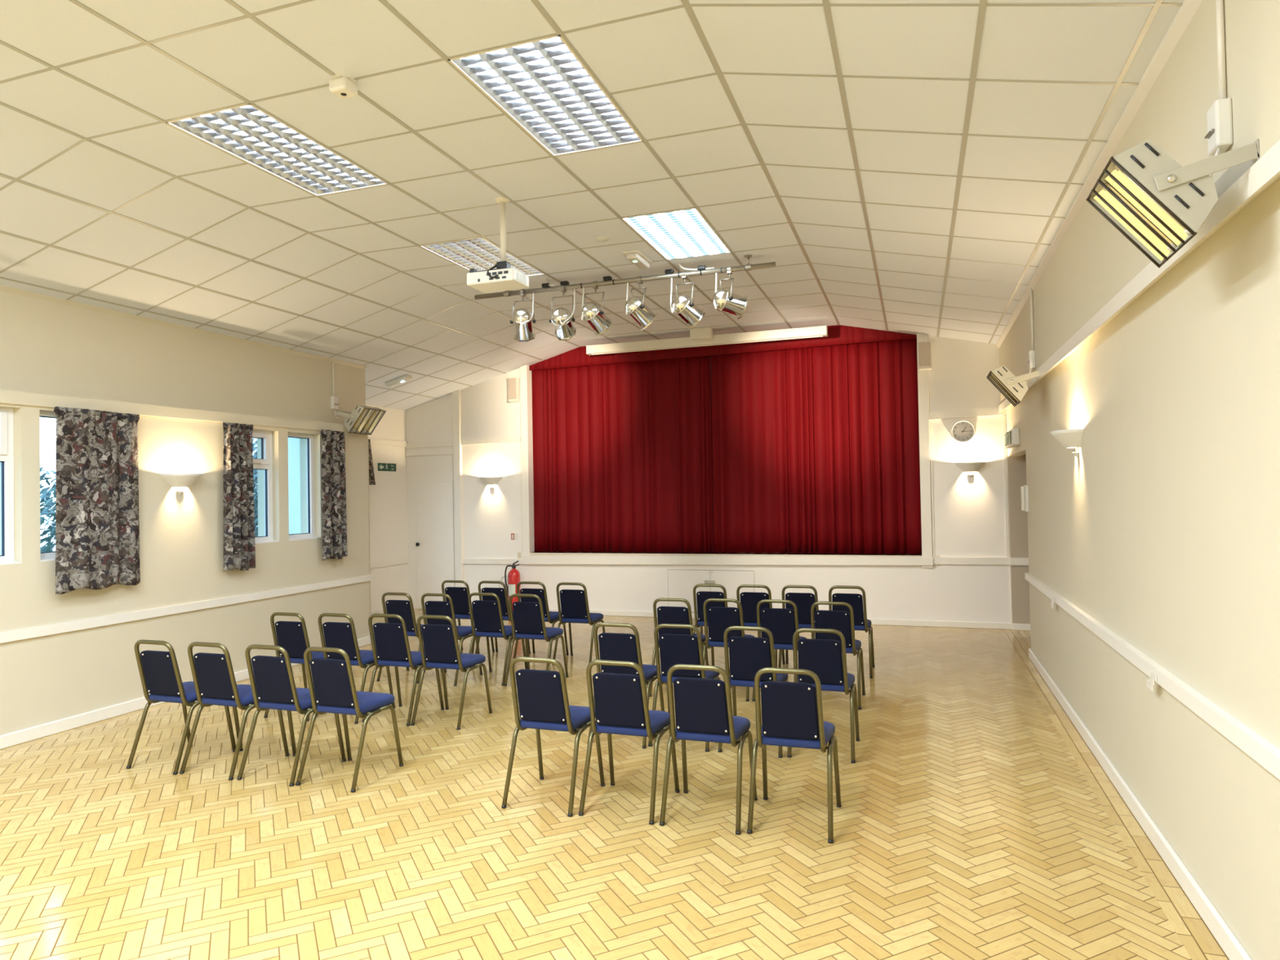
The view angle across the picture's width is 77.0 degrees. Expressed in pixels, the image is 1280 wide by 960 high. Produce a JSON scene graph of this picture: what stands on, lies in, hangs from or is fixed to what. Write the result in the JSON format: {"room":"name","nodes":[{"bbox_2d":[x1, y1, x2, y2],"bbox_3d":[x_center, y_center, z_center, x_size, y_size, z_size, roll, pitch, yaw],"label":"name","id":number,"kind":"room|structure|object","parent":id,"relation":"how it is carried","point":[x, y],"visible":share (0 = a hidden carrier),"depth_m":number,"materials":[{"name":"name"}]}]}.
{"room":"community hall","nodes":[
{"label":"community hall","id":0,"kind":"room"},
{"bbox_2d":[0,290,370,735],"bbox_3d":[-5.147,0.165,4.414,0.490,3.510,11.400,-1,-1,19],"label":"wall","id":1,"kind":"structure","parent":0,"point":[46,347],"depth_m":6.94,"materials":[{"name":"beige paint"}]},
{"bbox_2d":[0,407,22,564],"bbox_3d":[-4.567,0.038,5.566,0.133,1.114,0.463,-1,-1,19],"label":"window","id":2,"kind":"structure","parent":1,"relation":"in","point":[6,415],"depth_m":5.74,"materials":[{"name":"white plastic"}]},
{"bbox_2d":[53,406,140,594],"bbox_3d":[-4.179,0.153,6.229,0.082,1.380,0.703,-1,-1,16],"label":"window curtain","id":3,"kind":"object","parent":1,"relation":"hanging from","point":[97,520],"visible":1,"depth_m":6.18,"materials":[{"name":"fabric"}]},
{"bbox_2d":[160,473,202,495],"bbox_3d":[-3.922,0.040,6.971,0.169,0.188,0.368,-1,-1,19],"label":"wall light","id":4,"kind":"object","parent":1,"relation":"attached to","point":[175,480],"visible":1,"depth_m":6.91,"materials":[{"name":"white plastic"}]},
{"bbox_2d":[0,284,366,368],"bbox_3d":[-5.207,-1.429,4.451,0.025,0.036,11.400,-1,-1,19],"label":"trim","id":5,"kind":"structure","parent":1,"relation":"attached to","point":[4,288],"depth_m":7.17,"materials":[{"name":"beige paint"}]},
{"bbox_2d":[0,389,368,435],"bbox_3d":[-5.100,-0.586,4.231,0.292,0.175,11.070,-1,-1,19],"label":"trim","id":6,"kind":"structure","parent":1,"relation":"attached to","point":[8,397],"depth_m":6.77,"materials":[{"name":"beige paint"}]},
{"bbox_2d":[0,574,371,643],"bbox_3d":[-4.942,1.075,4.159,0.022,0.085,11.070,-1,-1,19],"label":"trim","id":7,"kind":"structure","parent":1,"relation":"attached to","point":[33,632],"depth_m":6.75,"materials":[{"name":"white paint"}]},
{"bbox_2d":[0,635,371,749],"bbox_3d":[-4.927,1.805,4.152,0.022,0.095,11.082,-1,-1,19],"label":"baseboard","id":8,"kind":"structure","parent":1,"relation":"attached to","point":[24,735],"depth_m":6.12,"materials":[{"name":"white paint"}]},
{"bbox_2d":[222,422,255,571],"bbox_3d":[-3.744,0.160,7.502,0.082,1.377,0.331,-1,-1,19],"label":"window curtain","id":9,"kind":"object","parent":1,"relation":"hanging from","point":[239,547],"visible":1,"depth_m":7.48,"materials":[{"name":"fabric"}]},
{"bbox_2d":[252,429,279,543],"bbox_3d":[-3.768,0.063,7.888,0.133,1.114,0.465,-1,-1,19],"label":"window","id":10,"kind":"structure","parent":1,"relation":"in","point":[265,463],"depth_m":8.06,"materials":[{"name":"white plastic"}]},
{"bbox_2d":[288,432,320,541],"bbox_3d":[-3.574,0.069,8.451,0.133,1.114,0.467,-1,-1,19],"label":"window","id":11,"kind":"structure","parent":1,"relation":"in","point":[309,438],"depth_m":8.63,"materials":[{"name":"white plastic"}]},
{"bbox_2d":[320,429,347,560],"bbox_3d":[-3.322,0.163,8.730,0.086,1.397,0.383,-1,-1,19],"label":"window curtain","id":12,"kind":"object","parent":1,"relation":"hanging from","point":[334,517],"visible":1,"depth_m":8.74,"materials":[{"name":"fabric"}]},
{"bbox_2d":[336,404,386,435],"bbox_3d":[-3.151,-0.676,9.117,0.383,0.309,0.412,-1,-1,19],"label":"heater","id":13,"kind":"object","parent":1,"relation":"attached to","point":[363,420],"visible":1,"depth_m":9.06,"materials":[{"name":"beige paint"}]},
{"bbox_2d":[352,408,368,431],"bbox_3d":[-3.130,-0.680,9.015,0.216,0.258,0.022,-1,-1,19],"label":"lamp","id":14,"kind":"object","parent":13,"relation":"attached to","point":[365,411],"depth_m":9.03,"materials":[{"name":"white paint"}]},
{"bbox_2d":[363,409,378,431],"bbox_3d":[-3.070,-0.678,9.188,0.216,0.258,0.022,-1,-1,19],"label":"lamp","id":15,"kind":"object","parent":13,"relation":"attached to","point":[375,413],"depth_m":9.20,"materials":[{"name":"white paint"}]},
{"bbox_2d":[288,437,300,533],"bbox_3d":[-4.096,0.236,10.006,1.181,3.400,0.140,-1,-1,19],"label":"wall","id":16,"kind":"structure","parent":0,"point":[294,471],"depth_m":10.00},
{"bbox_2d":[365,404,408,611],"bbox_3d":[-4.022,0.337,11.366,0.250,3.360,2.483,-1,-1,19],"label":"wall","id":17,"kind":"structure","parent":0,"point":[388,497],"depth_m":11.89,"materials":[{"name":"paint"}]},
{"bbox_2d":[0,0,1184,410],"bbox_3d":[-1.920,-1.571,4.560,8.838,0.850,13.943,-1,-1,19],"label":"ceiling","id":18,"kind":"structure","parent":0,"point":[908,166],"depth_m":4.90,"materials":[{"name":"tile"}]},
{"bbox_2d":[165,103,389,196],"bbox_3d":[-2.154,-2.026,4.922,0.600,0.094,1.200,-1,-1,19],"label":"ceiling light","id":19,"kind":"object","parent":18,"relation":"attached to","point":[246,132],"visible":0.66,"depth_m":4.88,"materials":[{"name":"white paint"}]},
{"bbox_2d":[328,72,357,99],"bbox_3d":[-1.489,-1.972,4.043,0.117,0.079,0.117,-1,-1,19],"label":"sensor","id":20,"kind":"object","parent":18,"relation":"attached to","point":[343,86],"visible":1,"depth_m":4.00,"materials":[{"name":"white plastic"}]},
{"bbox_2d":[419,237,544,276],"bbox_3d":[-1.373,-2.002,7.191,0.600,0.094,1.200,-1,-1,19],"label":"ceiling light","id":21,"kind":"object","parent":18,"relation":"attached to","point":[479,254],"visible":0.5,"depth_m":7.06,"materials":[{"name":"white paint"}]},
{"bbox_2d":[466,196,528,293],"bbox_3d":[-1.015,-1.683,5.731,0.372,0.618,0.283,-1,-1,19],"label":"projector","id":22,"kind":"object","parent":18,"relation":"hanging from","point":[504,277],"visible":1,"depth_m":5.67,"materials":[{"name":"white plastic"}]},
{"bbox_2d":[447,34,643,156],"bbox_3d":[-0.452,-2.068,4.337,0.600,0.094,1.200,-1,-1,19],"label":"ceiling light","id":23,"kind":"object","parent":18,"relation":"attached to","point":[542,85],"visible":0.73,"depth_m":4.28,"materials":[{"name":"white paint"}]},
{"bbox_2d":[474,254,775,299],"bbox_3d":[-0.228,-1.907,7.597,3.011,0.135,0.070,-1,-1,19],"label":"bar","id":24,"kind":"object","parent":18,"relation":"hanging from","point":[702,269],"visible":0.91,"depth_m":7.52,"materials":[{"name":"grey metal"}]},
{"bbox_2d":[510,288,535,341],"bbox_3d":[-1.149,-1.615,7.904,0.272,0.522,0.281,-2,-1,40],"label":"spotlight","id":25,"kind":"object","parent":24,"relation":"hanging from","point":[522,318],"visible":1,"depth_m":7.84,"materials":[{"name":"metal"}]},
{"bbox_2d":[549,284,576,340],"bbox_3d":[-0.742,-1.622,7.761,0.270,0.529,0.352,-1,-1,19],"label":"spotlight","id":26,"kind":"object","parent":24,"relation":"hanging from","point":[561,317],"visible":1,"depth_m":7.72,"materials":[{"name":"metal"}]},
{"bbox_2d":[581,280,613,335],"bbox_3d":[-0.430,-1.639,7.644,0.252,0.510,0.352,-2,-1,43],"label":"spotlight","id":27,"kind":"object","parent":24,"relation":"hanging from","point":[592,313],"visible":1,"depth_m":7.59,"materials":[{"name":"metal"}]},
{"bbox_2d":[624,275,657,330],"bbox_3d":[0.007,-1.652,7.488,0.324,0.505,0.250,-1,-1,-15],"label":"spotlight","id":28,"kind":"object","parent":24,"relation":"hanging from","point":[635,307],"visible":1,"depth_m":7.43,"materials":[{"name":"metal"}]},
{"bbox_2d":[670,271,705,328],"bbox_3d":[0.423,-1.655,7.348,0.347,0.518,0.250,-1,-1,-25],"label":"spotlight","id":29,"kind":"object","parent":24,"relation":"hanging from","point":[682,304],"visible":1,"depth_m":7.30,"materials":[{"name":"metal"}]},
{"bbox_2d":[711,266,748,319],"bbox_3d":[0.799,-1.688,7.211,0.323,0.471,0.250,-1,-1,-7],"label":"spotlight","id":30,"kind":"object","parent":24,"relation":"hanging from","point":[722,300],"visible":1,"depth_m":7.15,"materials":[{"name":"metal"}]},
{"bbox_2d":[622,249,653,269],"bbox_3d":[-0.016,-1.952,7.165,0.150,0.068,0.400,-1,-1,19],"label":"emergency light","id":31,"kind":"object","parent":18,"relation":"attached to","point":[636,257],"visible":1,"depth_m":7.07,"materials":[{"name":"white plastic"}]},
{"bbox_2d":[626,253,649,269],"bbox_3d":[-0.016,-1.949,7.165,0.104,0.050,0.370,-1,-1,19],"label":"diffuser","id":32,"kind":"object","parent":31,"relation":"attached to","point":[639,260],"depth_m":7.10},
{"bbox_2d":[621,208,731,260],"bbox_3d":[0.329,-2.043,6.606,0.600,0.094,1.200,-1,-1,19],"label":"ceiling light","id":33,"kind":"object","parent":18,"relation":"attached to","point":[680,233],"visible":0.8,"depth_m":6.53,"materials":[{"name":"white paint"}]},
{"bbox_2d":[586,324,827,355],"bbox_3d":[0.780,-1.844,10.424,3.204,0.202,0.263,-1,-1,19],"label":"projection screen","id":34,"kind":"object","parent":18,"relation":"attached to","point":[702,336],"visible":1,"depth_m":10.34,"materials":[{"name":"white paint"}]},
{"bbox_2d":[0,608,1229,959],"bbox_3d":[-1.119,1.842,4.122,10.081,0.120,13.903,-1,-1,19],"label":"floor","id":35,"kind":"structure","parent":0,"point":[975,820],"depth_m":3.95,"materials":[{"name":"brown wood"}]},
{"bbox_2d":[125,640,235,774],"bbox_3d":[-3.006,1.428,5.290,0.419,0.825,0.489,-1,-1,19],"label":"chair","id":36,"kind":"object","parent":35,"relation":"on","point":[159,671],"visible":0.84,"depth_m":5.14,"materials":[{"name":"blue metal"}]},
{"bbox_2d":[179,641,289,780],"bbox_3d":[-2.601,1.419,5.175,0.419,0.825,0.489,-1,-1,19],"label":"chair","id":37,"kind":"object","parent":35,"relation":"on","point":[213,674],"visible":0.83,"depth_m":5.03,"materials":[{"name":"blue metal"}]},
{"bbox_2d":[236,644,346,786],"bbox_3d":[-2.179,1.409,5.049,0.419,0.825,0.489,-1,-1,19],"label":"chair","id":38,"kind":"object","parent":35,"relation":"on","point":[272,682],"visible":0.9,"depth_m":4.90,"materials":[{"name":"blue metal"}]},
{"bbox_2d":[263,612,328,721],"bbox_3d":[-2.666,1.441,6.438,0.419,0.825,0.489,-1,-1,19],"label":"chair","id":39,"kind":"object","parent":35,"relation":"on","point":[292,636],"visible":0.53,"depth_m":6.28,"materials":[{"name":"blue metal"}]},
{"bbox_2d":[295,646,403,792],"bbox_3d":[-1.774,1.400,4.934,0.419,0.825,0.489,-1,-1,19],"label":"chair","id":40,"kind":"object","parent":35,"relation":"on","point":[335,691],"visible":1,"depth_m":4.80,"materials":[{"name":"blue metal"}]},
{"bbox_2d":[312,613,395,724],"bbox_3d":[-2.255,1.432,6.345,0.419,0.825,0.489,-1,-1,19],"label":"chair","id":41,"kind":"object","parent":35,"relation":"on","point":[341,635],"visible":0.58,"depth_m":6.19,"materials":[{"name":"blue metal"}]},
{"bbox_2d":[362,613,444,725],"bbox_3d":[-1.840,1.423,6.262,0.419,0.825,0.489,-1,-1,19],"label":"chair","id":42,"kind":"object","parent":35,"relation":"on","point":[392,645],"visible":0.86,"depth_m":6.12,"materials":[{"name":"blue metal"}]},
{"bbox_2d":[376,592,441,681],"bbox_3d":[-2.175,1.452,7.625,0.419,0.825,0.489,-1,-1,19],"label":"chair","id":43,"kind":"object","parent":35,"relation":"on","point":[404,608],"visible":0.48,"depth_m":7.45,"materials":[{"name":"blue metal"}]},
{"bbox_2d":[416,593,482,685],"bbox_3d":[-1.775,1.443,7.498,0.419,0.825,0.489,-1,-1,19],"label":"chair","id":44,"kind":"object","parent":35,"relation":"on","point":[432,607],"visible":0.46,"depth_m":7.34,"materials":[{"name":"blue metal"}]},
{"bbox_2d":[410,614,492,729],"bbox_3d":[-1.437,1.414,6.145,0.419,0.825,0.489,-1,-1,19],"label":"chair","id":45,"kind":"object","parent":35,"relation":"on","point":[441,645],"visible":1,"depth_m":6.00,"materials":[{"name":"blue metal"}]},
{"bbox_2d":[441,580,494,653],"bbox_3d":[-1.863,1.463,8.613,0.419,0.825,0.489,-1,-1,19],"label":"chair","id":46,"kind":"object","parent":35,"relation":"on","point":[459,595],"visible":0.51,"depth_m":8.45,"materials":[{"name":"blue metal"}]},
{"bbox_2d":[467,592,527,685],"bbox_3d":[-1.339,1.435,7.478,0.419,0.825,0.489,-1,-1,19],"label":"chair","id":47,"kind":"object","parent":35,"relation":"on","point":[487,617],"visible":0.86,"depth_m":7.33,"materials":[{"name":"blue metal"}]},
{"bbox_2d":[475,580,530,660],"bbox_3d":[-1.453,1.454,8.488,0.419,0.825,0.489,-1,-1,19],"label":"chair","id":48,"kind":"object","parent":35,"relation":"on","point":[501,593],"visible":0.43,"depth_m":8.31,"materials":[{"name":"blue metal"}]},
{"bbox_2d":[504,560,520,607],"bbox_3d":[-1.799,1.532,11.463,0.197,0.773,0.193,0,-1,-34],"label":"fire extinguisher","id":49,"kind":"object","parent":35,"relation":"on","point":[513,575],"visible":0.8,"depth_m":11.41,"materials":[{"name":"red metal"}]},
{"bbox_2d":[503,593,568,686],"bbox_3d":[-0.946,1.425,7.332,0.419,0.825,0.489,-1,-1,19],"label":"chair","id":50,"kind":"object","parent":35,"relation":"on","point":[529,623],"visible":0.99,"depth_m":7.19,"materials":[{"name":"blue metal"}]},
{"bbox_2d":[513,581,568,664],"bbox_3d":[-1.032,1.444,8.357,0.419,0.825,0.489,-1,-1,19],"label":"chair","id":51,"kind":"object","parent":35,"relation":"on","point":[552,617],"visible":0.56,"depth_m":8.20,"materials":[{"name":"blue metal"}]},
{"bbox_2d":[501,656,604,816],"bbox_3d":[-0.484,1.369,4.526,0.419,0.825,0.489,-1,-1,19],"label":"chair","id":52,"kind":"object","parent":35,"relation":"on","point":[542,695],"visible":0.97,"depth_m":4.38,"materials":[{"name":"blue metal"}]},
{"bbox_2d":[551,582,604,664],"bbox_3d":[-0.613,1.433,8.201,0.419,0.825,0.489,-1,-1,19],"label":"chair","id":53,"kind":"object","parent":35,"relation":"on","point":[574,606],"visible":0.92,"depth_m":8.05,"materials":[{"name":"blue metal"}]},
{"bbox_2d":[587,622,664,748],"bbox_3d":[-0.091,1.381,5.635,0.419,0.825,0.489,-1,-1,19],"label":"chair","id":54,"kind":"object","parent":35,"relation":"on","point":[612,646],"visible":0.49,"depth_m":5.48,"materials":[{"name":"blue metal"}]},
{"bbox_2d":[578,659,679,824],"bbox_3d":[-0.057,1.359,4.407,0.419,0.825,0.489,-1,-1,19],"label":"chair","id":55,"kind":"object","parent":35,"relation":"on","point":[620,700],"visible":0.97,"depth_m":4.26,"materials":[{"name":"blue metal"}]},
{"bbox_2d":[648,597,708,696],"bbox_3d":[0.335,1.394,6.870,0.419,0.825,0.489,-1,-1,19],"label":"chair","id":56,"kind":"object","parent":35,"relation":"on","point":[665,615],"visible":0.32,"depth_m":6.71,"materials":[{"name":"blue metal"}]},
{"bbox_2d":[648,623,720,751],"bbox_3d":[0.322,1.371,5.545,0.419,0.825,0.489,-1,-1,19],"label":"chair","id":57,"kind":"object","parent":35,"relation":"on","point":[674,649],"visible":0.62,"depth_m":5.39,"materials":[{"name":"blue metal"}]},
{"bbox_2d":[659,663,757,834],"bbox_3d":[0.364,1.349,4.266,0.419,0.825,0.489,-1,-1,18],"label":"chair","id":58,"kind":"object","parent":35,"relation":"on","point":[704,712],"visible":0.99,"depth_m":4.12,"materials":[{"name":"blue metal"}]},
{"bbox_2d":[693,583,728,648],"bbox_3d":[0.735,1.403,7.840,0.419,0.825,0.489,-1,-1,19],"label":"chair","id":59,"kind":"object","parent":35,"relation":"on","point":[701,596],"visible":0.51,"depth_m":7.69,"materials":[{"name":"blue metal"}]},
{"bbox_2d":[702,598,755,701],"bbox_3d":[0.750,1.385,6.786,0.419,0.825,0.489,-1,-1,19],"label":"chair","id":60,"kind":"object","parent":35,"relation":"on","point":[719,619],"visible":0.59,"depth_m":6.63,"materials":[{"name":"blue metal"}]},
{"bbox_2d":[717,626,788,757],"bbox_3d":[0.775,1.361,5.400,0.419,0.825,0.489,-1,-1,19],"label":"chair","id":61,"kind":"object","parent":35,"relation":"on","point":[748,655],"visible":0.63,"depth_m":5.25,"materials":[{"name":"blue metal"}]},
{"bbox_2d":[736,584,785,667],"bbox_3d":[1.137,1.393,7.718,0.419,0.825,0.489,-1,-1,19],"label":"chair","id":62,"kind":"object","parent":35,"relation":"on","point":[749,601],"visible":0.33,"depth_m":7.56,"materials":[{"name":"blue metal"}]},
{"bbox_2d":[751,599,806,701],"bbox_3d":[1.171,1.375,6.657,0.419,0.825,0.489,-1,-1,19],"label":"chair","id":63,"kind":"object","parent":35,"relation":"on","point":[782,623],"visible":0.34,"depth_m":6.50,"materials":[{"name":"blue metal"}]},
{"bbox_2d":[746,667,841,843],"bbox_3d":[0.796,1.339,4.151,0.419,0.825,0.489,-1,-1,19],"label":"chair","id":64,"kind":"object","parent":35,"relation":"on","point":[792,713],"visible":1,"depth_m":4.00,"materials":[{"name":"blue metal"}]},
{"bbox_2d":[777,585,818,667],"bbox_3d":[1.545,1.384,7.616,0.419,0.825,0.489,-1,-1,19],"label":"chair","id":65,"kind":"object","parent":35,"relation":"on","point":[803,602],"visible":0.35,"depth_m":7.45,"materials":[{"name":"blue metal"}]},
{"bbox_2d":[786,627,859,763],"bbox_3d":[1.201,1.351,5.275,0.419,0.825,0.489,-1,-1,19],"label":"chair","id":66,"kind":"object","parent":35,"relation":"on","point":[823,657],"visible":0.79,"depth_m":5.11,"materials":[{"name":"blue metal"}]},
{"bbox_2d":[810,601,865,709],"bbox_3d":[1.575,1.365,6.486,0.419,0.825,0.489,-1,-1,19],"label":"chair","id":67,"kind":"object","parent":35,"relation":"on","point":[840,620],"visible":0.57,"depth_m":6.32,"materials":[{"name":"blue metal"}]},
{"bbox_2d":[828,585,875,678],"bbox_3d":[1.953,1.375,7.507,0.419,0.825,0.489,-1,-1,19],"label":"chair","id":68,"kind":"object","parent":35,"relation":"on","point":[856,601],"visible":0.66,"depth_m":7.33,"materials":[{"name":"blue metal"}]},
{"bbox_2d":[405,335,1012,622],"bbox_3d":[0.310,-0.072,11.055,8.662,4.010,0.140,-1,-1,19],"label":"wall","id":69,"kind":"structure","parent":0,"point":[969,513],"depth_m":10.24,"materials":[{"name":"paint"}]},
{"bbox_2d":[415,481,454,608],"bbox_3d":[-3.093,0.985,12.106,0.645,1.913,0.086,-1,-1,19],"label":"door","id":70,"kind":"structure","parent":69,"relation":"in","point":[434,500],"depth_m":12.13,"materials":[{"name":"paint"}]},
{"bbox_2d":[452,389,463,586],"bbox_3d":[-2.707,0.294,11.986,0.115,3.300,0.055,-1,-1,19],"label":"trim","id":71,"kind":"structure","parent":69,"relation":"attached to","point":[456,395],"depth_m":11.96,"materials":[{"name":"white paint"}]},
{"bbox_2d":[460,435,520,444],"bbox_3d":[-2.198,-0.579,11.834,0.985,0.090,0.030,-1,-1,19],"label":"trim","id":72,"kind":"structure","parent":69,"relation":"attached to","point":[504,439],"depth_m":11.81,"materials":[{"name":"white paint"}]},
{"bbox_2d":[462,558,521,564],"bbox_3d":[-2.224,1.194,11.825,1.110,0.087,0.028,-1,-1,19],"label":"trim","id":73,"kind":"structure","parent":69,"relation":"attached to","point":[465,561],"depth_m":11.79,"materials":[{"name":"white paint"}]},
{"bbox_2d":[520,364,534,555],"bbox_3d":[-1.641,-0.251,11.710,0.111,2.900,0.165,-1,-1,19],"label":"trim","id":74,"kind":"structure","parent":69,"relation":"attached to","point":[526,385],"depth_m":11.64,"materials":[{"name":"white paint"}]},
{"bbox_2d":[531,355,713,552],"bbox_3d":[-0.328,-0.407,11.339,2.747,2.848,0.070,-1,-1,19],"label":"stage curtain","id":75,"kind":"object","parent":69,"relation":"hanging from","point":[622,451],"visible":0.93,"depth_m":11.28,"materials":[{"name":"fabric"}]},
{"bbox_2d":[667,569,715,612],"bbox_3d":[0.695,1.493,10.821,0.660,0.558,0.040,-1,-1,19],"label":"door","id":76,"kind":"structure","parent":69,"relation":"in","point":[681,583],"depth_m":10.85,"materials":[{"name":"paint"}]},
{"bbox_2d":[528,324,916,370],"bbox_3d":[0.910,-1.814,10.847,5.410,0.317,0.049,-1,-1,19],"label":"valance","id":77,"kind":"object","parent":69,"relation":"attached to","point":[837,334],"visible":0.53,"depth_m":10.78,"materials":[{"name":"fabric"}]},
{"bbox_2d":[521,555,933,565],"bbox_3d":[0.944,1.075,10.735,5.575,0.151,0.070,-1,-1,19],"label":"trim","id":78,"kind":"structure","parent":69,"relation":"attached to","point":[526,559],"depth_m":10.66,"materials":[{"name":"white paint"}]},
{"bbox_2d":[710,570,754,608],"bbox_3d":[1.224,1.480,10.649,0.589,0.558,0.022,-1,-1,19],"label":"door","id":79,"kind":"structure","parent":69,"relation":"in","point":[731,580],"depth_m":10.64,"materials":[{"name":"paint"}]},
{"bbox_2d":[471,606,1030,631],"bbox_3d":[1.495,1.804,10.524,8.700,0.078,0.055,-1,-1,19],"label":"baseboard","id":80,"kind":"structure","parent":69,"relation":"attached to","point":[994,625],"depth_m":9.86,"materials":[{"name":"white paint"}]},
{"bbox_2d":[711,338,921,554],"bbox_3d":[2.257,-0.469,10.453,2.709,2.848,0.090,-1,-1,19],"label":"stage curtain","id":81,"kind":"object","parent":69,"relation":"hanging from","point":[815,450],"visible":0.91,"depth_m":10.44,"materials":[{"name":"fabric"}]},
{"bbox_2d":[916,333,933,568],"bbox_3d":[3.514,-0.380,9.937,0.121,2.910,0.165,-1,-1,19],"label":"trim","id":82,"kind":"structure","parent":69,"relation":"attached to","point":[922,375],"depth_m":9.86,"materials":[{"name":"white paint"}]},
{"bbox_2d":[918,340,931,369],"bbox_3d":[3.486,-1.521,9.846,0.148,0.340,0.108,-1,-1,19],"label":"wall speaker","id":83,"kind":"object","parent":69,"relation":"attached to","point":[924,347],"visible":1,"depth_m":9.80,"materials":[{"name":"white plastic"}]},
{"bbox_2d":[951,419,975,443],"bbox_3d":[3.904,-0.588,9.729,0.280,0.280,0.040,-1,-1,19],"label":"wall clock","id":84,"kind":"object","parent":69,"relation":"attached to","point":[962,431],"visible":1,"depth_m":9.72,"materials":[{"name":"white plastic"}]},
{"bbox_2d":[928,407,1006,419],"bbox_3d":[3.951,-0.803,9.720,0.868,0.113,0.030,-1,-1,19],"label":"trim","id":85,"kind":"structure","parent":69,"relation":"attached to","point":[995,411],"depth_m":9.71,"materials":[{"name":"white paint"}]},
{"bbox_2d":[933,556,1010,564],"bbox_3d":[3.984,0.974,9.691,0.868,0.088,0.028,-1,-1,19],"label":"trim","id":86,"kind":"structure","parent":69,"relation":"attached to","point":[936,560],"depth_m":9.67,"materials":[{"name":"white paint"}]},
{"bbox_2d":[1002,415,1008,557],"bbox_3d":[4.355,0.079,9.581,0.035,1.690,0.012,-1,-1,19],"label":"trim","id":87,"kind":"structure","parent":69,"relation":"attached to","point":[1005,466],"depth_m":9.58,"materials":[{"name":"white paint"}]},
{"bbox_2d":[517,547,940,566],"bbox_3d":[1.128,1.058,11.293,5.748,0.128,1.155,-1,-1,19],"label":"ledge","id":88,"kind":"structure","parent":0,"point":[533,553],"depth_m":10.81,"materials":[{"name":"paint"}]},
{"bbox_2d":[1007,454,1030,630],"bbox_3d":[4.701,0.497,8.362,1.372,2.500,2.283,-1,-1,19],"label":"wall","id":89,"kind":"structure","parent":0,"point":[1018,518],"depth_m":9.51,"materials":[{"name":"beige paint"}]},
{"bbox_2d":[999,0,1279,959],"bbox_3d":[2.225,-0.040,3.192,0.202,3.610,13.883,-1,-1,19],"label":"wall","id":90,"kind":"structure","parent":0,"point":[1163,530],"depth_m":3.29,"materials":[{"name":"beige paint"}]},
{"bbox_2d":[986,365,1042,406],"bbox_3d":[3.096,-0.776,6.672,0.383,0.309,0.412,-1,-1,19],"label":"heater","id":91,"kind":"object","parent":90,"relation":"attached to","point":[1014,388],"visible":0.97,"depth_m":6.52,"materials":[{"name":"beige paint"}]},
{"bbox_2d":[1049,428,1083,457],"bbox_3d":[2.855,-0.235,5.418,0.169,0.188,0.368,-1,-1,19],"label":"wall light","id":92,"kind":"object","parent":90,"relation":"attached to","point":[1068,438],"visible":1,"depth_m":5.32,"materials":[{"name":"white plastic"}]},
{"bbox_2d":[995,0,1202,348],"bbox_3d":[2.052,-1.670,3.163,0.030,0.056,13.683,-1,-1,19],"label":"trim","id":93,"kind":"structure","parent":90,"relation":"attached to","point":[1187,11],"depth_m":3.79,"materials":[{"name":"white paint"}]},
{"bbox_2d":[999,139,1279,413],"bbox_3d":[2.100,-0.874,3.127,0.088,0.160,13.663,-1,-1,19],"label":"trim","id":94,"kind":"structure","parent":90,"relation":"attached to","point":[1265,171],"depth_m":2.97,"materials":[{"name":"white paint"}]},
{"bbox_2d":[1028,648,1252,959],"bbox_3d":[1.901,1.648,2.284,0.022,0.095,11.990,-1,-1,19],"label":"baseboard","id":95,"kind":"structure","parent":90,"relation":"attached to","point":[1225,938],"depth_m":3.68,"materials":[{"name":"white paint"}]},
{"bbox_2d":[1024,572,1279,779],"bbox_3d":[1.886,0.851,2.303,0.045,0.140,12.000,-1,-1,19],"label":"trim","id":96,"kind":"structure","parent":90,"relation":"attached to","point":[1265,753],"depth_m":3.21,"materials":[{"name":"white paint"}]},
{"bbox_2d":[1085,138,1259,267],"bbox_3d":[1.689,-0.881,2.588,0.383,0.309,0.412,-1,-1,19],"label":"heater","id":97,"kind":"object","parent":90,"relation":"attached to","point":[1159,204],"visible":1,"depth_m":2.46,"materials":[{"name":"beige paint"}]},
{"bbox_2d":[1101,182,1176,252],"bbox_3d":[1.668,-0.881,2.694,0.216,0.258,0.022,-1,-1,19],"label":"lamp","id":98,"kind":"object","parent":97,"relation":"attached to","point":[1103,199],"depth_m":2.70,"materials":[{"name":"yellow glass"}]},
{"bbox_2d":[1113,164,1191,235],"bbox_3d":[1.609,-0.883,2.522,0.216,0.258,0.022,-1,-1,19],"label":"lamp","id":99,"kind":"object","parent":97,"relation":"attached to","point":[1115,166],"depth_m":2.52,"materials":[{"name":"yellow glass"}]},
{"bbox_2d":[1204,0,1232,176],"bbox_3d":[1.822,-1.310,2.591,0.110,0.714,0.090,-1,-1,19],"label":"fused spur","id":100,"kind":"object","parent":90,"relation":"attached to","point":[1219,135],"visible":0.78,"depth_m":2.57,"materials":[{"name":"white plastic"}]},
{"label":"outside","id":101,"kind":"structure","parent":0,"visible":0},
{"bbox_3d":[-14.226,2.281,14.391,23.640,0.130,30.000,-1,-1,19],"label":"ground","id":102,"kind":"structure","parent":101,"visible":0},
{"bbox_2d":[40,466,55,552],"bbox_3d":[-7.049,0.938,9.565,1.873,2.184,2.259,-1,-1,19],"label":"shrub","id":103,"kind":"object","parent":102,"relation":"on","point":[45,497],"visible":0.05,"depth_m":9.38,"materials":[{"name":"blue plant"}]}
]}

